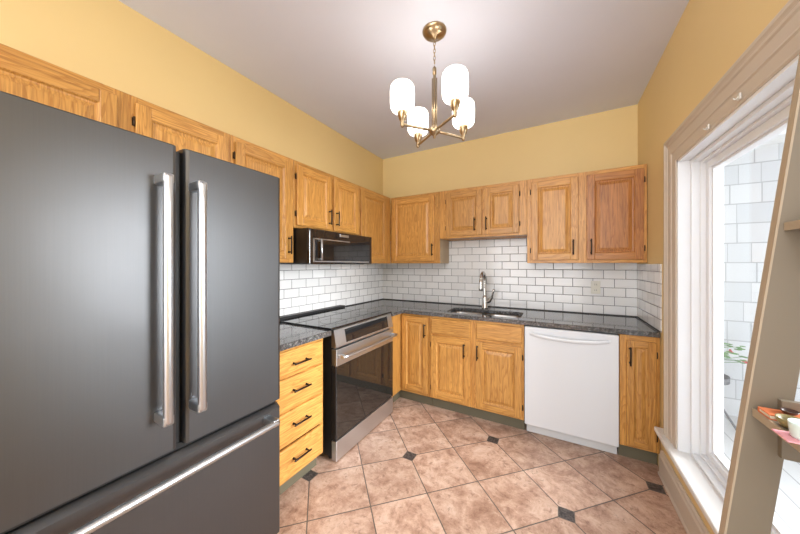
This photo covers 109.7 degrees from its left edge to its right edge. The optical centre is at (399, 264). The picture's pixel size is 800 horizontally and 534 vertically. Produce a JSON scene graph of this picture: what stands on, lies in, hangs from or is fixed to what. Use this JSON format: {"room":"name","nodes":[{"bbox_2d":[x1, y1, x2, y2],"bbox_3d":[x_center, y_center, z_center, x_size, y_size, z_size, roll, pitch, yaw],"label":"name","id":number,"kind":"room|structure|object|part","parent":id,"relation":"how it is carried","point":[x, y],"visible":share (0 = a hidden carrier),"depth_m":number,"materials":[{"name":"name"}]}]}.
{"room":"kitchen","nodes":[
{"label":"kitchen","id":0,"kind":"room"},
{"bbox_2d":[0,0,382,315],"bbox_3d":[-1.725,-0.002,1.068,0.106,2.725,6.178,0,0,29],"label":"wall","id":1,"kind":"structure","parent":0,"point":[109,43],"depth_m":1.78,"materials":[{"name":"yellow paint"}]},
{"bbox_2d":[0,43,230,162],"bbox_3d":[-1.359,-0.602,1.282,0.309,0.325,1.008,0,0,29],"label":"upper cabinet","id":2,"kind":"object","parent":1,"relation":"attached to","point":[23,75],"visible":0.47,"depth_m":1.18,"materials":[{"name":"brown wood"}]},
{"bbox_3d":[-1.341,-0.598,1.018,0.018,0.267,0.466,0,0,29],"label":"door","id":3,"kind":"part","parent":2,"relation":"part of","materials":[{"name":"brown wood"}]},
{"bbox_3d":[-1.098,-0.598,1.451,0.018,0.267,0.405,0,0,29],"label":"door","id":4,"kind":"part","parent":2,"relation":"part of","materials":[{"name":"brown wood"}]},
{"bbox_2d":[231,135,292,262],"bbox_3d":[-0.987,-0.390,1.910,0.344,0.750,0.448,0,0,29],"label":"upper cabinet","id":5,"kind":"object","parent":1,"relation":"attached to","point":[244,153],"visible":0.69,"depth_m":1.94,"materials":[{"name":"brown wood"}]},
{"bbox_2d":[293,160,358,234],"bbox_3d":[-0.687,-0.517,2.447,0.344,0.495,0.778,0,0,29],"label":"upper cabinet","id":6,"kind":"object","parent":1,"relation":"attached to","point":[322,200],"visible":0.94,"depth_m":2.29,"materials":[{"name":"brown wood"}]},
{"bbox_3d":[-0.670,-0.510,2.216,0.018,0.442,0.355,0,0,29],"label":"door","id":7,"kind":"part","parent":6,"relation":"part of","materials":[{"name":"brown wood"}]},
{"bbox_2d":[280,228,371,263],"bbox_3d":[-0.626,-0.132,2.415,0.471,0.260,0.761,0,0,29],"label":"microwave","id":8,"kind":"object","parent":6,"relation":"attached to","point":[310,246],"visible":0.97,"depth_m":2.15,"materials":[{"name":"black plastic"}]},
{"bbox_3d":[-0.577,-0.108,2.056,0.035,0.153,0.018,0,0,29],"label":"handle","id":9,"kind":"part","parent":8,"relation":"part of","materials":[{"name":"metal"}]},
{"bbox_3d":[-0.455,-0.105,2.308,0.004,0.173,0.678,0,0,29],"label":"trim","id":10,"kind":"part","parent":8,"relation":"part of","materials":[{"name":"metal"}]},
{"bbox_3d":[-0.574,-0.392,2.333,0.037,0.128,0.013,0,0,29],"label":"handle","id":11,"kind":"part","parent":6,"relation":"part of","materials":[{"name":"brown metal"}]},
{"bbox_3d":[-0.483,-0.510,2.549,0.018,0.442,0.341,0,0,29],"label":"door","id":12,"kind":"part","parent":6,"relation":"part of","materials":[{"name":"brown wood"}]},
{"bbox_2d":[280,263,382,315],"bbox_3d":[-0.748,0.202,2.710,0.006,0.483,2.158,0,0,29],"label":"backsplash","id":13,"kind":"structure","parent":1,"relation":"attached to","point":[303,287],"depth_m":2.76,"materials":[{"name":"tile"}]},
{"bbox_2d":[359,186,389,262],"bbox_3d":[-0.369,-0.390,3.050,0.309,0.750,0.582,0,0,29],"label":"upper cabinet","id":14,"kind":"object","parent":1,"relation":"attached to","point":[374,208],"visible":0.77,"depth_m":2.96,"materials":[{"name":"brown wood"}]},
{"bbox_2d":[119,0,688,158],"bbox_3d":[-0.577,-1.415,0.368,2.793,0.100,6.278,0,0,29],"label":"ceiling","id":15,"kind":"structure","parent":0,"point":[528,63],"depth_m":1.81,"materials":[{"name":"paint"}]},
{"bbox_2d":[390,21,474,147],"bbox_3d":[0.201,-1.050,1.647,0.427,0.629,0.427,0,0,21],"label":"chandelier","id":16,"kind":"object","parent":15,"relation":"hanging from","point":[454,77],"visible":1,"depth_m":1.59,"materials":[{"name":"white glass"}]},
{"bbox_3d":[0.013,-0.923,1.563,0.135,0.152,0.135,0,0,29],"label":"lamp shade","id":17,"kind":"part","parent":16,"relation":"part of","materials":[{"name":"white glass"}]},
{"bbox_3d":[0.095,-0.791,1.599,0.194,0.042,0.015,0,0,-24],"label":"arm","id":18,"kind":"part","parent":16,"relation":"part of","materials":[{"name":"gold metal"}]},
{"bbox_3d":[0.118,-0.923,1.835,0.135,0.152,0.135,0,0,29],"label":"lamp shade","id":19,"kind":"part","parent":16,"relation":"part of","materials":[{"name":"white glass"}]},
{"bbox_3d":[0.154,-0.791,1.753,0.015,0.042,0.194,0,0,-24],"label":"arm","id":20,"kind":"part","parent":16,"relation":"part of","materials":[{"name":"gold metal"}]},
{"bbox_3d":[0.201,-1.248,1.647,0.013,0.157,0.013,0,0,-16],"label":"chain","id":21,"kind":"part","parent":16,"relation":"part of","materials":[{"name":"gold metal"}]},
{"bbox_3d":[0.249,-0.791,1.540,0.015,0.042,0.194,0,0,-24],"label":"arm","id":22,"kind":"part","parent":16,"relation":"part of","materials":[{"name":"gold metal"}]},
{"bbox_3d":[0.308,-0.791,1.694,0.194,0.042,0.015,0,0,-24],"label":"arm","id":23,"kind":"part","parent":16,"relation":"part of","materials":[{"name":"gold metal"}]},
{"bbox_3d":[0.285,-0.923,1.458,0.135,0.152,0.135,0,0,29],"label":"lamp shade","id":24,"kind":"part","parent":16,"relation":"part of","materials":[{"name":"white glass"}]},
{"bbox_3d":[0.390,-0.923,1.730,0.135,0.152,0.135,0,0,29],"label":"lamp shade","id":25,"kind":"part","parent":16,"relation":"part of","materials":[{"name":"white glass"}]},
{"bbox_2d":[277,397,686,533],"bbox_3d":[-0.577,1.391,0.368,2.793,0.060,6.278,0,0,29],"label":"floor","id":26,"kind":"structure","parent":0,"point":[424,468],"depth_m":1.74,"materials":[{"name":"tile"}]},
{"bbox_2d":[0,91,279,533],"bbox_3d":[-1.086,0.465,1.168,0.854,1.768,0.842,0,0,29],"label":"refrigerator","id":27,"kind":"object","parent":26,"relation":"on","point":[140,276],"visible":1,"depth_m":0.89,"materials":[{"name":"grey metal"}]},
{"bbox_3d":[-0.913,0.114,0.827,0.062,1.066,0.417,0,0,29],"label":"door","id":28,"kind":"part","parent":27,"relation":"part of","materials":[{"name":"black metal"}]},
{"bbox_3d":[-0.809,0.978,1.013,0.062,0.615,0.842,0,0,29],"label":"freezer drawer","id":29,"kind":"part","parent":27,"relation":"part of","materials":[{"name":"black metal"}]},
{"bbox_3d":[-0.753,0.113,0.916,0.027,0.811,0.027,0,0,29],"label":"handle","id":30,"kind":"part","parent":27,"relation":"part of","materials":[{"name":"metal"}]},
{"bbox_3d":[-0.726,0.713,0.965,0.027,0.027,0.717,0,0,29],"label":"handle","id":31,"kind":"part","parent":27,"relation":"part of","materials":[{"name":"metal"}]},
{"bbox_3d":[-0.705,0.113,1.003,0.027,0.811,0.027,0,0,29],"label":"handle","id":32,"kind":"part","parent":27,"relation":"part of","materials":[{"name":"metal"}]},
{"bbox_3d":[-0.702,0.114,1.204,0.062,1.066,0.403,0,0,29],"label":"door","id":33,"kind":"part","parent":27,"relation":"part of","materials":[{"name":"black metal"}]},
{"bbox_2d":[276,338,322,494],"bbox_3d":[-0.867,0.921,1.814,0.654,0.878,0.467,0,0,29],"label":"base cabinet","id":34,"kind":"object","parent":26,"relation":"on","point":[300,402],"visible":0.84,"depth_m":1.70,"materials":[{"name":"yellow wood"}]},
{"bbox_3d":[-0.623,0.744,1.672,0.018,0.179,0.439,0,0,29],"label":"drawer","id":35,"kind":"part","parent":34,"relation":"part of","materials":[{"name":"brown wood"}]},
{"bbox_3d":[-0.623,1.146,1.672,0.018,0.183,0.439,0,0,29],"label":"drawer","id":36,"kind":"part","parent":34,"relation":"part of","materials":[{"name":"brown wood"}]},
{"bbox_3d":[-0.623,0.945,1.672,0.018,0.188,0.439,0,0,29],"label":"drawer","id":37,"kind":"part","parent":34,"relation":"part of","materials":[{"name":"brown wood"}]},
{"bbox_3d":[-0.623,0.569,1.672,0.018,0.140,0.439,0,0,29],"label":"drawer","id":38,"kind":"part","parent":34,"relation":"part of","materials":[{"name":"brown wood"}]},
{"bbox_3d":[-0.586,1.135,1.684,0.037,0.014,0.128,0,0,29],"label":"handle","id":39,"kind":"part","parent":34,"relation":"part of","materials":[{"name":"brown metal"}]},
{"bbox_3d":[-0.586,0.930,1.684,0.037,0.014,0.128,0,0,29],"label":"handle","id":40,"kind":"part","parent":34,"relation":"part of","materials":[{"name":"brown metal"}]},
{"bbox_3d":[-0.586,0.735,1.684,0.037,0.014,0.128,0,0,29],"label":"handle","id":41,"kind":"part","parent":34,"relation":"part of","materials":[{"name":"brown metal"}]},
{"bbox_3d":[-0.586,0.578,1.684,0.037,0.014,0.128,0,0,29],"label":"handle","id":42,"kind":"part","parent":34,"relation":"part of","materials":[{"name":"brown metal"}]},
{"bbox_2d":[280,323,330,350],"bbox_3d":[-0.869,0.460,1.837,0.636,0.043,0.525,0,0,29],"label":"countertop","id":43,"kind":"structure","parent":34,"relation":"on","point":[291,336],"depth_m":1.80,"materials":[{"name":"stone"}]},
{"bbox_2d":[280,305,396,461],"bbox_3d":[-0.501,0.888,2.393,0.718,0.944,0.801,0,0,29],"label":"range","id":44,"kind":"object","parent":26,"relation":"on","point":[358,352],"visible":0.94,"depth_m":2.15,"materials":[{"name":"black glass"}]},
{"bbox_3d":[-0.785,0.431,2.552,0.065,0.029,0.801,0,0,29],"label":"trim","id":45,"kind":"part","parent":44,"relation":"part of","materials":[{"name":"black plastic"}]},
{"bbox_2d":[280,307,391,329],"bbox_3d":[-0.541,0.440,2.416,0.615,0.012,0.801,0,0,29],"label":"cooktop","id":46,"kind":"object","parent":44,"relation":"in","point":[328,318],"depth_m":2.31,"materials":[{"name":"black glass"}]},
{"bbox_3d":[-0.269,0.894,2.262,0.040,0.619,0.759,0,0,29],"label":"oven door","id":47,"kind":"part","parent":44,"relation":"part of","materials":[{"name":"black glass"}]},
{"bbox_3d":[-0.269,0.510,2.262,0.044,0.126,0.759,0,0,29],"label":"control panel","id":48,"kind":"part","parent":44,"relation":"part of","materials":[{"name":"metal"}]},
{"bbox_3d":[-0.268,1.280,2.262,0.042,0.138,0.759,0,0,29],"label":"storage drawer","id":49,"kind":"part","parent":44,"relation":"part of","materials":[{"name":"metal"}]},
{"bbox_3d":[-0.204,0.632,2.227,0.037,0.025,0.722,0,0,29],"label":"handle","id":50,"kind":"part","parent":44,"relation":"part of","materials":[{"name":"metal"}]},
{"bbox_2d":[391,313,432,404],"bbox_3d":[-0.022,0.921,3.056,0.911,0.878,0.820,0,0,29],"label":"base cabinet","id":51,"kind":"object","parent":26,"relation":"on","point":[411,345],"visible":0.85,"depth_m":2.74,"materials":[{"name":"brown wood"}]},
{"bbox_3d":[0.143,0.864,2.738,0.273,0.723,0.018,0,0,29],"label":"door","id":52,"kind":"part","parent":51,"relation":"part of","materials":[{"name":"brown wood"}]},
{"bbox_2d":[345,299,659,337],"bbox_3d":[0.694,0.460,2.659,2.560,0.043,0.826,0,0,29],"label":"countertop","id":53,"kind":"structure","parent":51,"relation":"on","point":[594,322],"depth_m":2.47,"materials":[{"name":"stone"}]},
{"bbox_2d":[452,311,520,317],"bbox_3d":[0.790,0.580,2.648,0.674,0.194,0.346,0,0,29],"label":"sink","id":54,"kind":"object","parent":53,"relation":"in","point":[464,312],"visible":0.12,"depth_m":2.75,"materials":[{"name":"metal"}]},
{"bbox_3d":[0.641,0.580,2.731,0.334,0.194,0.346,0,0,29],"label":"bowl","id":55,"kind":"part","parent":54,"relation":"part of","materials":[{"name":"metal"}]},
{"bbox_3d":[0.938,0.580,2.565,0.334,0.194,0.346,0,0,29],"label":"bowl","id":56,"kind":"part","parent":54,"relation":"part of","materials":[{"name":"metal"}]},
{"bbox_2d":[479,271,494,307],"bbox_3d":[0.836,0.255,2.833,0.209,0.382,0.136,0,0,-32],"label":"faucet","id":57,"kind":"object","parent":53,"relation":"on","point":[482,280],"visible":1,"depth_m":2.87,"materials":[{"name":"silver metal"}]},
{"bbox_3d":[0.833,0.205,2.827,0.030,0.282,0.194,0,0,29],"label":"spout","id":58,"kind":"part","parent":57,"relation":"part of","materials":[{"name":"silver metal"}]},
{"bbox_3d":[0.920,0.322,2.864,0.101,0.157,0.038,0,0,43],"label":"lever","id":59,"kind":"part","parent":57,"relation":"part of","materials":[{"name":"silver metal"}]},
{"bbox_2d":[430,311,525,429],"bbox_3d":[0.775,0.921,2.706,0.817,0.878,0.652,0,0,29],"label":"base cabinet","id":60,"kind":"object","parent":26,"relation":"on","point":[477,368],"visible":0.91,"depth_m":2.43,"materials":[{"name":"brown wood"}]},
{"bbox_3d":[0.456,0.574,2.562,0.373,0.142,0.018,0,0,29],"label":"false drawer","id":61,"kind":"part","parent":60,"relation":"part of","materials":[{"name":"brown wood"}]},
{"bbox_3d":[0.456,0.952,2.562,0.373,0.573,0.018,0,0,29],"label":"door","id":62,"kind":"part","parent":60,"relation":"part of","materials":[{"name":"brown wood"}]},
{"bbox_3d":[0.821,0.574,2.358,0.368,0.142,0.018,0,0,29],"label":"false drawer","id":63,"kind":"part","parent":60,"relation":"part of","materials":[{"name":"brown wood"}]},
{"bbox_3d":[0.821,0.952,2.358,0.368,0.573,0.018,0,0,29],"label":"door","id":64,"kind":"part","parent":60,"relation":"part of","materials":[{"name":"brown wood"}]},
{"bbox_2d":[525,325,618,453],"bbox_3d":[1.398,0.922,2.353,0.603,0.868,0.627,0,0,29],"label":"dishwasher","id":65,"kind":"object","parent":26,"relation":"on","point":[572,376],"visible":0.99,"depth_m":2.09,"materials":[{"name":"white plastic"}]},
{"bbox_3d":[1.248,0.551,2.095,0.540,0.054,0.030,0,0,29],"label":"handle","id":66,"kind":"part","parent":65,"relation":"part of","materials":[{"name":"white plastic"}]},
{"bbox_3d":[1.296,1.308,2.163,0.591,0.096,0.018,0,0,29],"label":"kick plate","id":67,"kind":"part","parent":65,"relation":"part of","materials":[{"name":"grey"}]},
{"bbox_2d":[618,334,659,464],"bbox_3d":[1.761,0.921,2.154,0.213,0.878,0.652,0,0,29],"label":"base cabinet","id":68,"kind":"object","parent":26,"relation":"on","point":[639,356],"visible":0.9,"depth_m":1.91,"materials":[{"name":"brown wood"}]},
{"bbox_3d":[1.564,0.623,1.912,0.013,0.128,0.037,0,0,29],"label":"handle","id":69,"kind":"part","parent":68,"relation":"part of","materials":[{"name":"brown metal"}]},
{"bbox_3d":[1.630,0.878,1.905,0.157,0.720,0.018,0,0,29],"label":"door","id":70,"kind":"part","parent":68,"relation":"part of","materials":[{"name":"brown wood"}]},
{"bbox_2d":[718,53,799,533],"bbox_3d":[0.716,0.370,0.402,0.294,1.980,0.644,0,0,29],"label":"ladder shelf","id":71,"kind":"object","parent":26,"relation":"on","point":[759,453],"visible":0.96,"depth_m":0.66,"materials":[{"name":"beige paint"}]},
{"bbox_2d":[758,406,799,420],"bbox_3d":[0.886,0.337,0.607,0.137,0.011,0.042,0,0,29],"label":"book","id":72,"kind":"object","parent":71,"relation":"on","point":[770,413],"visible":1,"depth_m":0.64,"materials":[{"name":"orange paper"}]},
{"bbox_2d":[779,407,799,415],"bbox_3d":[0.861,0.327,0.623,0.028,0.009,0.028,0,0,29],"label":"dish","id":73,"kind":"object","parent":72,"relation":"on","point":[788,411],"visible":1,"depth_m":0.62,"materials":[{"name":"brown ceramic"}]},
{"bbox_2d":[771,429,799,444],"bbox_3d":[0.784,0.341,0.549,0.060,0.003,0.048,0,0,29],"label":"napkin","id":74,"kind":"object","parent":71,"relation":"on","point":[785,435],"visible":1,"depth_m":0.56,"materials":[{"name":"pink fabric"}]},
{"bbox_2d":[787,418,799,439],"bbox_3d":[0.784,0.324,0.545,0.050,0.030,0.043,0,0,-25],"label":"cup","id":75,"kind":"object","parent":74,"relation":"on","point":[793,423],"visible":1,"depth_m":0.55,"materials":[{"name":"white ceramic"}]},
{"bbox_2d":[775,413,799,428],"bbox_3d":[0.818,0.332,0.589,0.042,0.020,0.042,0,0,29],"label":"bowl","id":76,"kind":"object","parent":71,"relation":"on","point":[781,418],"visible":0.51,"depth_m":0.60,"materials":[{"name":"green ceramic"}]},
{"bbox_2d":[383,104,637,315],"bbox_3d":[0.975,-0.002,3.036,2.693,2.725,0.106,0,0,29],"label":"wall","id":77,"kind":"structure","parent":0,"point":[608,139],"depth_m":2.86,"materials":[{"name":"yellow paint"}]},
{"bbox_2d":[391,192,448,262],"bbox_3d":[0.213,-0.390,3.197,0.597,0.750,0.344,0,0,29],"label":"upper cabinet","id":78,"kind":"object","parent":77,"relation":"attached to","point":[415,219],"visible":0.99,"depth_m":3.07,"materials":[{"name":"brown wood"}]},
{"bbox_3d":[0.137,-0.386,3.092,0.513,0.692,0.018,0,0,29],"label":"door","id":79,"kind":"part","parent":78,"relation":"part of","materials":[{"name":"brown wood"}]},
{"bbox_2d":[440,180,526,240],"bbox_3d":[0.838,-0.517,2.846,0.833,0.495,0.344,0,0,29],"label":"upper cabinet","id":80,"kind":"object","parent":77,"relation":"attached to","point":[495,211],"visible":0.99,"depth_m":2.72,"materials":[{"name":"brown wood"}]},
{"bbox_3d":[0.632,-0.510,2.815,0.368,0.442,0.018,0,0,29],"label":"door","id":81,"kind":"part","parent":80,"relation":"part of","materials":[{"name":"brown wood"}]},
{"bbox_3d":[0.948,-0.510,2.639,0.311,0.442,0.018,0,0,29],"label":"door","id":82,"kind":"part","parent":80,"relation":"part of","materials":[{"name":"brown wood"}]},
{"bbox_2d":[383,238,636,315],"bbox_3d":[0.898,0.072,3.022,2.561,0.743,0.006,0,0,29],"label":"backsplash","id":83,"kind":"structure","parent":77,"relation":"attached to","point":[517,283],"depth_m":2.88,"materials":[{"name":"tile"}]},
{"bbox_2d":[527,164,646,262],"bbox_3d":[1.566,-0.390,2.439,0.831,0.750,0.344,0,0,29],"label":"upper cabinet","id":84,"kind":"object","parent":77,"relation":"attached to","point":[599,216],"visible":1,"depth_m":2.29,"materials":[{"name":"brown wood"}]},
{"bbox_3d":[1.326,-0.386,2.427,0.357,0.692,0.018,0,0,29],"label":"door","id":85,"kind":"part","parent":84,"relation":"part of","materials":[{"name":"brown wood"}]},
{"bbox_3d":[1.690,-0.386,2.223,0.364,0.692,0.018,0,0,29],"label":"door","id":86,"kind":"part","parent":84,"relation":"part of","materials":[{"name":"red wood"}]},
{"bbox_2d":[591,281,599,293],"bbox_3d":[1.758,0.205,2.531,0.070,0.115,0.008,0,0,29],"label":"wall outlet","id":87,"kind":"object","parent":77,"relation":"attached to","point":[595,285],"visible":1,"depth_m":2.53,"materials":[{"name":"beige plastic"}]},
{"bbox_2d":[637,0,788,533],"bbox_3d":[0.586,-0.002,-0.284,0.126,2.725,6.078,0,0,29],"label":"wall","id":88,"kind":"structure","parent":0,"point":[709,36],"depth_m":1.63,"materials":[{"name":"yellow paint"}]},
{"bbox_2d":[637,264,661,332],"bbox_3d":[1.863,0.220,2.119,0.006,0.448,0.638,0,0,29],"label":"backsplash","id":89,"kind":"structure","parent":88,"relation":"attached to","point":[649,276],"depth_m":2.04,"materials":[{"name":"tile"}]},
{"bbox_2d":[658,450,709,533],"bbox_3d":[0.366,1.280,-0.535,0.024,0.160,5.425,0,0,29],"label":"baseboard","id":90,"kind":"structure","parent":88,"relation":"attached to","point":[689,516],"depth_m":1.52,"materials":[{"name":"beige paint"}]},
{"bbox_2d":[654,0,799,533],"bbox_3d":[1.242,0.186,0.900,0.198,1.874,2.025,0,0,29],"label":"window","id":91,"kind":"structure","parent":88,"relation":"in","point":[695,158],"depth_m":1.46,"materials":[{"name":"beige paint"}]},
{"bbox_3d":[1.232,1.062,0.906,0.173,0.028,2.025,0,0,29],"label":"sill","id":92,"kind":"part","parent":91,"relation":"part of","materials":[{"name":"white paint"}]},
{"bbox_2d":[733,92,740,100],"bbox_3d":[1.230,-0.613,1.030,0.020,0.022,0.020,0,0,29],"label":"hook","id":93,"kind":"object","parent":91,"relation":"attached to","point":[738,98],"visible":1,"depth_m":1.02,"materials":[{"name":"white plastic"}]},
{"bbox_3d":[1.290,0.236,0.833,0.050,1.569,1.530,0,0,29],"label":"sash","id":94,"kind":"part","parent":91,"relation":"part of","materials":[{"name":"white paint"}]},
{"bbox_2d":[723,414,799,533],"bbox_3d":[2.506,1.490,-0.573,3.467,0.060,6.450,0,0,29],"label":"floor","id":95,"kind":"structure","parent":0,"point":[787,508],"depth_m":1.85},
{"bbox_2d":[723,373,735,429],"bbox_3d":[2.815,1.224,2.579,0.352,0.477,0.352,0,0,29],"label":"plant stand","id":96,"kind":"object","parent":95,"relation":"on","point":[726,379],"visible":0.13,"depth_m":2.46,"materials":[{"name":"grey metal"}]},
{"bbox_3d":[2.862,1.248,2.489,0.186,0.430,0.017,0,0,44],"label":"leg","id":97,"kind":"part","parent":96,"relation":"part of","materials":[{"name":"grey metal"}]},
{"bbox_2d":[723,336,747,363],"bbox_3d":[2.779,0.831,2.574,0.539,0.387,0.564,0,0,-19],"label":"potted flowers","id":98,"kind":"object","parent":96,"relation":"on","point":[725,354],"visible":0.1,"depth_m":2.40,"materials":[{"name":"green plant"}]},
{"bbox_3d":[2.774,0.774,2.579,0.534,0.232,0.445,0,0,29],"label":"stem","id":99,"kind":"part","parent":98,"relation":"part of","materials":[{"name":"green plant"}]},
{"bbox_2d":[723,142,799,415],"bbox_3d":[4.098,0.090,2.289,3.487,2.860,0.100,0,0,29],"label":"wall","id":100,"kind":"structure","parent":0,"point":[750,181],"depth_m":2.69,"materials":[{"name":"white tile"}]},
{"bbox_2d":[760,130,785,145],"bbox_3d":[4.037,-1.977,2.180,3.487,1.725,0.350,0,0,29],"label":"trim","id":101,"kind":"structure","parent":100,"relation":"attached to","point":[780,138],"depth_m":2.51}
]}

